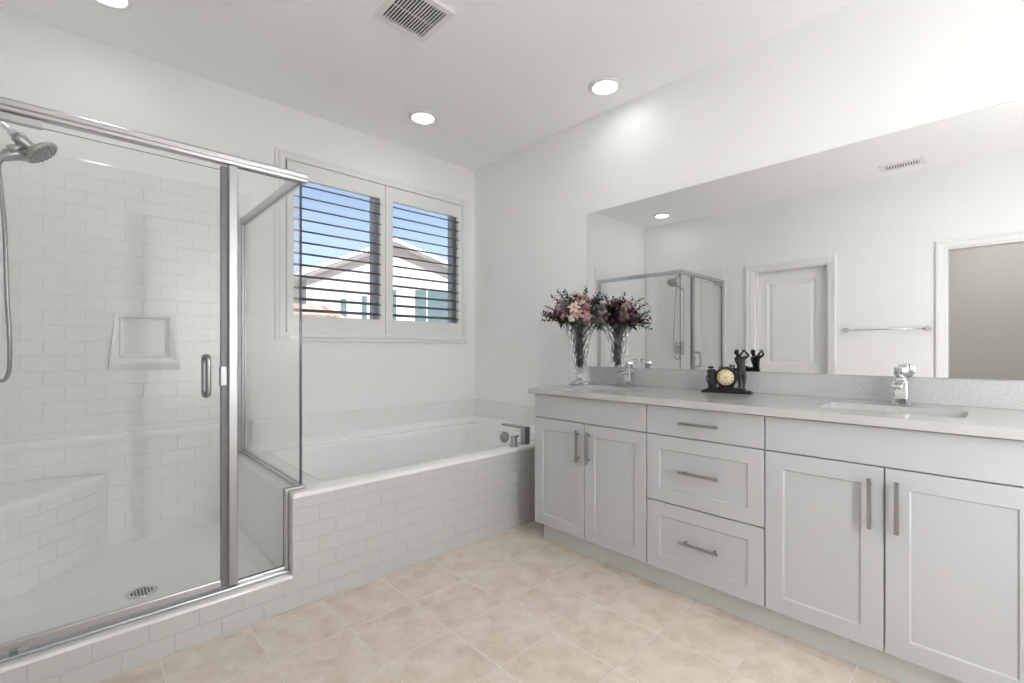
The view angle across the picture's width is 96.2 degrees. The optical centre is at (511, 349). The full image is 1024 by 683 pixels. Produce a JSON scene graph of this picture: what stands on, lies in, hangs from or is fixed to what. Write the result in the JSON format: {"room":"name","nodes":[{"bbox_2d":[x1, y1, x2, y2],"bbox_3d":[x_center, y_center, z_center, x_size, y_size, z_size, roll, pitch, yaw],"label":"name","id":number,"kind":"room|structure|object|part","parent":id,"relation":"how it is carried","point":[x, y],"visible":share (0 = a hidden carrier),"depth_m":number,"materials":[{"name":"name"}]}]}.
{"room":"bathroom","nodes":[
{"label":"bathroom","id":0,"kind":"room"},
{"bbox_2d":[0,9,473,452],"bbox_3d":[-1.441,-0.197,3.170,3.140,2.803,0.150,0,0,-43],"label":"wall","id":1,"kind":"structure","parent":0,"point":[42,65],"depth_m":2.90,"materials":[{"name":"white paint"}]},
{"bbox_2d":[274,147,466,342],"bbox_3d":[-1.011,-0.680,3.550,1.565,1.254,0.179,0,0,-43],"label":"window","id":2,"kind":"structure","parent":1,"relation":"in","point":[280,155],"depth_m":3.43,"materials":[{"name":"white paint"}]},
{"bbox_2d":[286,160,384,333],"bbox_3d":[-1.227,-0.679,3.258,0.701,1.130,0.082,0,0,-43],"label":"plantation shutter","id":3,"kind":"object","parent":2,"relation":"attached to","point":[310,324],"visible":0.98,"depth_m":3.22,"materials":[{"name":"white paint"}]},
{"bbox_2d":[385,186,461,335],"bbox_3d":[-0.706,-0.679,3.752,0.726,1.130,0.082,0,0,-43],"label":"plantation shutter","id":4,"kind":"object","parent":2,"relation":"attached to","point":[392,195],"visible":1,"depth_m":3.69,"materials":[{"name":"white paint"}]},
{"bbox_2d":[0,0,853,170],"bbox_3d":[0.007,-1.658,1.642,3.140,0.120,4.380,0,0,-43],"label":"ceiling","id":5,"kind":"structure","parent":0,"point":[500,79],"depth_m":2.45,"materials":[{"name":"white paint"}]},
{"bbox_2d":[93,0,133,9],"bbox_3d":[-1.817,-1.590,2.055,0.196,0.014,0.196,0,0,-43],"label":"recessed light","id":6,"kind":"object","parent":5,"relation":"in","point":[114,4],"visible":1,"depth_m":2.11,"materials":[{"name":"white"}]},
{"bbox_2d":[373,0,455,42],"bbox_3d":[-0.465,-1.590,2.176,0.280,0.016,0.280,0,0,-43],"label":"exhaust fan","id":7,"kind":"object","parent":5,"relation":"attached to","point":[419,20],"visible":1,"depth_m":2.19,"materials":[{"name":"white paint"}]},
{"bbox_2d":[382,0,446,37],"bbox_3d":[-0.465,-1.584,2.176,0.230,0.003,0.224,0,0,-43],"label":"grille","id":8,"kind":"object","parent":7,"relation":"attached to","point":[416,18],"depth_m":2.19,"materials":[{"name":"white paint"}]},
{"bbox_2d":[408,110,436,124],"bbox_3d":[-0.612,-1.590,3.157,0.196,0.014,0.196,0,0,-43],"label":"recessed light","id":9,"kind":"object","parent":5,"relation":"in","point":[421,117],"visible":1,"depth_m":3.15,"materials":[{"name":"white paint"}]},
{"bbox_2d":[589,76,621,95],"bbox_3d":[0.565,-1.590,2.785,0.196,0.014,0.196,0,0,-43],"label":"recessed light","id":10,"kind":"object","parent":5,"relation":"in","point":[603,86],"visible":1,"depth_m":2.78,"materials":[{"name":"white"}]},
{"bbox_2d":[97,521,899,682],"bbox_3d":[0.017,1.175,1.624,2.910,0.060,4.100,0,0,-43],"label":"floor","id":11,"kind":"structure","parent":0,"point":[515,605],"depth_m":1.82,"materials":[{"name":"beige tile"}]},
{"bbox_2d":[0,142,292,682],"bbox_3d":[-1.678,0.089,2.113,1.098,2.112,1.123,0,0,-43],"label":"shower stall","id":12,"kind":"object","parent":11,"relation":"on","point":[110,438],"visible":0.98,"depth_m":2.31,"materials":[{"name":"white tile"}]},
{"bbox_2d":[0,121,57,382],"bbox_3d":[-1.982,-0.409,1.836,0.236,1.082,0.171,0,0,-43],"label":"shower","id":13,"kind":"object","parent":12,"relation":"attached to","point":[42,151],"visible":1,"depth_m":1.81,"materials":[{"name":"silver metal"}]},
{"bbox_3d":[-2.037,-0.901,1.813,0.125,0.099,0.060,0,0,-43],"label":"shower arm","id":14,"kind":"part","parent":13,"relation":"part of","materials":[{"name":"silver metal"}]},
{"bbox_3d":[-2.026,0.033,2.481,1.097,2.000,0.044,0,0,-43],"label":"panel","id":15,"kind":"part","parent":12,"relation":"part of","materials":[{"name":"white plastic"}]},
{"bbox_2d":[0,96,307,662],"bbox_3d":[-1.662,0.094,2.100,1.062,1.798,1.054,0,0,-43],"label":"shower door frame","id":16,"kind":"structure","parent":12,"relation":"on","point":[12,111],"depth_m":1.89,"materials":[{"name":"silver metal"}]},
{"bbox_3d":[-1.451,0.960,1.648,0.697,0.027,0.020,0,0,-43],"label":"rail","id":17,"kind":"part","parent":16,"relation":"part of","materials":[{"name":"silver metal"}]},
{"bbox_3d":[-1.451,0.104,1.648,0.697,1.686,0.008,0,0,-43],"label":"glass door","id":18,"kind":"part","parent":16,"relation":"part of","materials":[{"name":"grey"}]},
{"bbox_3d":[-1.336,-0.784,1.756,1.062,0.042,0.050,0,0,-43],"label":"header rail","id":19,"kind":"part","parent":16,"relation":"part of","materials":[{"name":"silver metal"}]},
{"bbox_3d":[-1.235,0.107,1.853,0.028,0.177,0.109,0,0,-43],"label":"door handle","id":20,"kind":"part","parent":16,"relation":"part of","materials":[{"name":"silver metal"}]},
{"bbox_3d":[-1.192,0.110,1.894,0.026,0.080,0.025,0,0,-43],"label":"strike plate","id":21,"kind":"part","parent":16,"relation":"part of","materials":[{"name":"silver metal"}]},
{"bbox_3d":[-1.168,0.108,1.917,0.034,1.741,0.038,0,0,-43],"label":"door post","id":22,"kind":"part","parent":16,"relation":"part of","materials":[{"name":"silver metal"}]},
{"bbox_3d":[-1.064,0.103,2.015,0.250,1.730,0.008,0,0,-43],"label":"fixed panel","id":23,"kind":"part","parent":16,"relation":"part of","materials":[{"name":"clear glass"}]},
{"bbox_3d":[-1.318,0.627,2.474,0.026,0.016,0.984,0,0,-43],"label":"return sill","id":24,"kind":"part","parent":16,"relation":"part of","materials":[{"name":"silver metal"}]},
{"bbox_3d":[-1.321,-0.786,2.478,0.038,0.038,0.974,0,0,-43],"label":"return rail","id":25,"kind":"part","parent":16,"relation":"part of","materials":[{"name":"silver metal"}]},
{"bbox_3d":[-1.302,-0.074,2.457,0.008,1.384,0.978,0,0,-43],"label":"return panel","id":26,"kind":"part","parent":16,"relation":"part of","materials":[{"name":"clear glass"}]},
{"bbox_2d":[238,399,535,609],"bbox_3d":[-0.650,0.793,3.064,1.894,0.703,1.090,0,0,-43],"label":"bathtub","id":27,"kind":"object","parent":11,"relation":"on","point":[388,490],"visible":0.77,"depth_m":2.64,"materials":[{"name":"white plastic"}]},
{"bbox_3d":[-0.062,0.696,3.643,0.038,0.085,0.084,0,0,-43],"label":"overflow plate","id":28,"kind":"part","parent":27,"relation":"part of","materials":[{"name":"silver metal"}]},
{"bbox_2d":[502,423,529,446],"bbox_3d":[-0.004,0.578,3.120,0.170,0.119,0.223,0,0,-43],"label":"tub faucet","id":29,"kind":"object","parent":27,"relation":"on","point":[524,430],"visible":1,"depth_m":3.08,"materials":[{"name":"grey metal"}]},
{"bbox_3d":[0.017,0.604,3.026,0.071,0.067,0.058,0,0,-43],"label":"lever","id":30,"kind":"part","parent":29,"relation":"part of","materials":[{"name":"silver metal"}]},
{"bbox_2d":[535,394,654,582],"bbox_3d":[0.588,0.702,2.656,0.620,0.886,0.743,0,0,-43],"label":"base cabinet","id":31,"kind":"object","parent":11,"relation":"on","point":[591,497],"visible":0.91,"depth_m":2.43,"materials":[{"name":"grey paint"}]},
{"bbox_3d":[0.268,0.713,2.609,0.019,0.622,0.367,0,0,-43],"label":"cabinet door","id":32,"kind":"part","parent":31,"relation":"part of","materials":[{"name":"grey paint"}]},
{"bbox_3d":[0.350,0.523,2.482,0.035,0.172,0.012,0,0,-43],"label":"handle","id":33,"kind":"part","parent":31,"relation":"part of","materials":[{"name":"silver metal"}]},
{"bbox_3d":[0.400,0.523,2.430,0.035,0.172,0.012,0,0,-43],"label":"handle","id":34,"kind":"part","parent":31,"relation":"part of","materials":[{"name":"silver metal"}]},
{"bbox_3d":[0.523,0.713,2.339,0.019,0.622,0.367,0,0,-43],"label":"cabinet door","id":35,"kind":"part","parent":31,"relation":"part of","materials":[{"name":"grey paint"}]},
{"bbox_2d":[528,367,1023,439],"bbox_3d":[1.036,0.190,2.205,0.630,0.138,2.062,0,0,-43],"label":"countertop","id":36,"kind":"structure","parent":31,"relation":"on","point":[984,408],"depth_m":1.93,"materials":[{"name":"grey stone"}]},
{"bbox_2d":[562,321,596,384],"bbox_3d":[0.438,0.026,2.973,0.226,0.402,0.226,0,0,-43],"label":"crystal vase","id":37,"kind":"object","parent":36,"relation":"on","point":[579,338],"visible":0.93,"depth_m":2.92,"materials":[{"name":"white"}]},
{"bbox_2d":[541,286,610,328],"bbox_3d":[0.403,-0.139,2.974,0.432,0.531,0.462,0,0,7],"label":"flower bouquet","id":38,"kind":"object","parent":37,"relation":"in","point":[583,308],"visible":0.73,"depth_m":2.87,"materials":[{"name":"pink plant"}]},
{"bbox_3d":[0.425,-0.152,2.972,0.266,0.359,0.290,0,0,-43],"label":"flower stem","id":39,"kind":"part","parent":38,"relation":"part of","materials":[{"name":"pink plant"}]},
{"bbox_2d":[615,359,637,386],"bbox_3d":[0.700,0.144,2.806,0.203,0.165,0.060,0,0,-43],"label":"vanity faucet","id":40,"kind":"object","parent":36,"relation":"on","point":[628,373],"visible":1,"depth_m":2.80,"materials":[{"name":"silver metal"}]},
{"bbox_3d":[0.667,0.145,2.775,0.113,0.032,0.036,0,0,-43],"label":"spout","id":41,"kind":"part","parent":40,"relation":"part of","materials":[{"name":"silver metal"}]},
{"bbox_2d":[701,349,752,394],"bbox_3d":[1.118,0.113,2.392,0.236,0.226,0.072,0,0,36],"label":"clock","id":42,"kind":"object","parent":36,"relation":"on","point":[726,377],"visible":1,"depth_m":2.36,"materials":[{"name":"brown metal"}]},
{"bbox_2d":[891,364,910,405],"bbox_3d":[1.584,0.144,1.873,0.203,0.165,0.060,0,0,-43],"label":"vanity faucet","id":43,"kind":"object","parent":36,"relation":"on","point":[900,386],"visible":1,"depth_m":1.87,"materials":[{"name":"silver metal"}]},
{"bbox_3d":[1.551,0.145,1.842,0.113,0.032,0.036,0,0,-43],"label":"spout","id":44,"kind":"part","parent":43,"relation":"part of","materials":[{"name":"silver metal"}]},
{"bbox_2d":[647,404,770,629],"bbox_3d":[1.022,0.702,2.198,0.620,0.886,0.520,0,0,-43],"label":"base cabinet","id":45,"kind":"object","parent":11,"relation":"on","point":[706,468],"visible":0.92,"depth_m":1.99,"materials":[{"name":"grey paint"}]},
{"bbox_3d":[0.810,0.863,1.997,0.035,0.012,0.172,0,0,-43],"label":"handle","id":46,"kind":"part","parent":45,"relation":"part of","materials":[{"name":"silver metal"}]},
{"bbox_3d":[0.810,0.550,1.997,0.035,0.012,0.172,0,0,-43],"label":"handle","id":47,"kind":"part","parent":45,"relation":"part of","materials":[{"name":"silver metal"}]},
{"bbox_3d":[0.810,0.331,1.997,0.035,0.012,0.172,0,0,-43],"label":"handle","id":48,"kind":"part","parent":45,"relation":"part of","materials":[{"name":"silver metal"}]},
{"bbox_3d":[0.830,0.869,2.015,0.019,0.311,0.516,0,0,-43],"label":"drawer","id":49,"kind":"part","parent":45,"relation":"part of","materials":[{"name":"grey paint"}]},
{"bbox_3d":[0.830,0.331,2.015,0.019,0.132,0.516,0,0,-43],"label":"drawer","id":50,"kind":"part","parent":45,"relation":"part of","materials":[{"name":"grey paint"}]},
{"bbox_3d":[0.830,0.555,2.015,0.019,0.306,0.516,0,0,-43],"label":"drawer","id":51,"kind":"part","parent":45,"relation":"part of","materials":[{"name":"grey paint"}]},
{"bbox_2d":[765,416,1023,682],"bbox_3d":[1.457,0.702,1.739,0.620,0.886,0.743,0,0,-43],"label":"base cabinet","id":52,"kind":"object","parent":11,"relation":"on","point":[897,554],"visible":0.99,"depth_m":1.53,"materials":[{"name":"grey paint"}]},
{"bbox_3d":[1.136,0.713,1.692,0.019,0.622,0.367,0,0,-43],"label":"cabinet door","id":53,"kind":"part","parent":52,"relation":"part of","materials":[{"name":"grey paint"}]},
{"bbox_3d":[1.219,0.523,1.565,0.035,0.172,0.012,0,0,-43],"label":"handle","id":54,"kind":"part","parent":52,"relation":"part of","materials":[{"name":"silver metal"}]},
{"bbox_3d":[1.269,0.523,1.513,0.035,0.172,0.012,0,0,-43],"label":"handle","id":55,"kind":"part","parent":52,"relation":"part of","materials":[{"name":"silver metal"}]},
{"bbox_3d":[1.392,0.713,1.422,0.019,0.622,0.367,0,0,-43],"label":"cabinet door","id":56,"kind":"part","parent":52,"relation":"part of","materials":[{"name":"grey paint"}]},
{"bbox_2d":[474,0,1023,405],"bbox_3d":[1.158,-0.197,2.623,0.120,2.803,4.220,0,0,-43],"label":"wall","id":57,"kind":"structure","parent":0,"point":[858,70],"depth_m":2.58,"materials":[{"name":"white paint"}]},
{"bbox_2d":[587,98,1023,380],"bbox_3d":[1.260,-0.411,2.419,0.009,1.063,2.144,0,0,-43],"label":"vanity mirror","id":58,"kind":"object","parent":57,"relation":"attached to","point":[873,256],"visible":1,"depth_m":2.14,"materials":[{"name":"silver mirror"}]},
{"bbox_2d":[591,367,1023,409],"bbox_3d":[1.257,0.174,2.415,0.018,0.106,2.062,0,0,-43],"label":"backsplash","id":59,"kind":"structure","parent":57,"relation":"attached to","point":[954,392],"depth_m":2.10,"materials":[{"name":"grey stone"}]},
{"label":"outside","id":60,"kind":"structure","parent":0,"visible":0},
{"bbox_3d":[-6.605,4.295,20.905,30.000,0.100,27.000,0,0,-43],"label":"ground","id":61,"kind":"structure","parent":60,"visible":0},
{"bbox_2d":[294,303,345,317],"bbox_3d":[-6.066,1.575,9.968,4.337,5.340,3.218,0,0,-43],"label":"house","id":62,"kind":"structure","parent":61,"relation":"on","point":[296,305],"depth_m":10.80,"materials":[{"name":"white paint"}]},
{"bbox_2d":[294,238,447,322],"bbox_3d":[-3.577,0.338,19.048,10.170,7.815,8.610,0,0,-10],"label":"neighbor house","id":63,"kind":"structure","parent":61,"relation":"on","point":[317,272],"depth_m":14.99,"materials":[{"name":"white paint"}]},
{"bbox_3d":[-5.444,-1.167,14.837,0.191,0.958,0.009,0,0,-10],"label":"house pane","id":64,"kind":"part","parent":63,"relation":"part of","materials":[{"name":"teal glass"}]},
{"bbox_3d":[-4.806,-1.185,14.947,0.158,1.111,0.009,0,0,-10],"label":"house pane","id":65,"kind":"part","parent":63,"relation":"part of","materials":[{"name":"teal glass"}]},
{"bbox_3d":[-3.870,-1.298,15.109,0.120,1.319,0.009,0,0,-10],"label":"house pane","id":66,"kind":"part","parent":63,"relation":"part of","materials":[{"name":"teal glass"}]},
{"bbox_3d":[-3.033,-1.214,15.254,0.368,1.519,0.009,0,0,-10],"label":"house pane","id":67,"kind":"part","parent":63,"relation":"part of","materials":[{"name":"teal glass"}]},
{"bbox_3d":[-2.325,-1.214,15.377,0.989,1.519,0.009,0,0,-10],"label":"house pane","id":68,"kind":"part","parent":63,"relation":"part of","materials":[{"name":"teal glass"}]}
]}

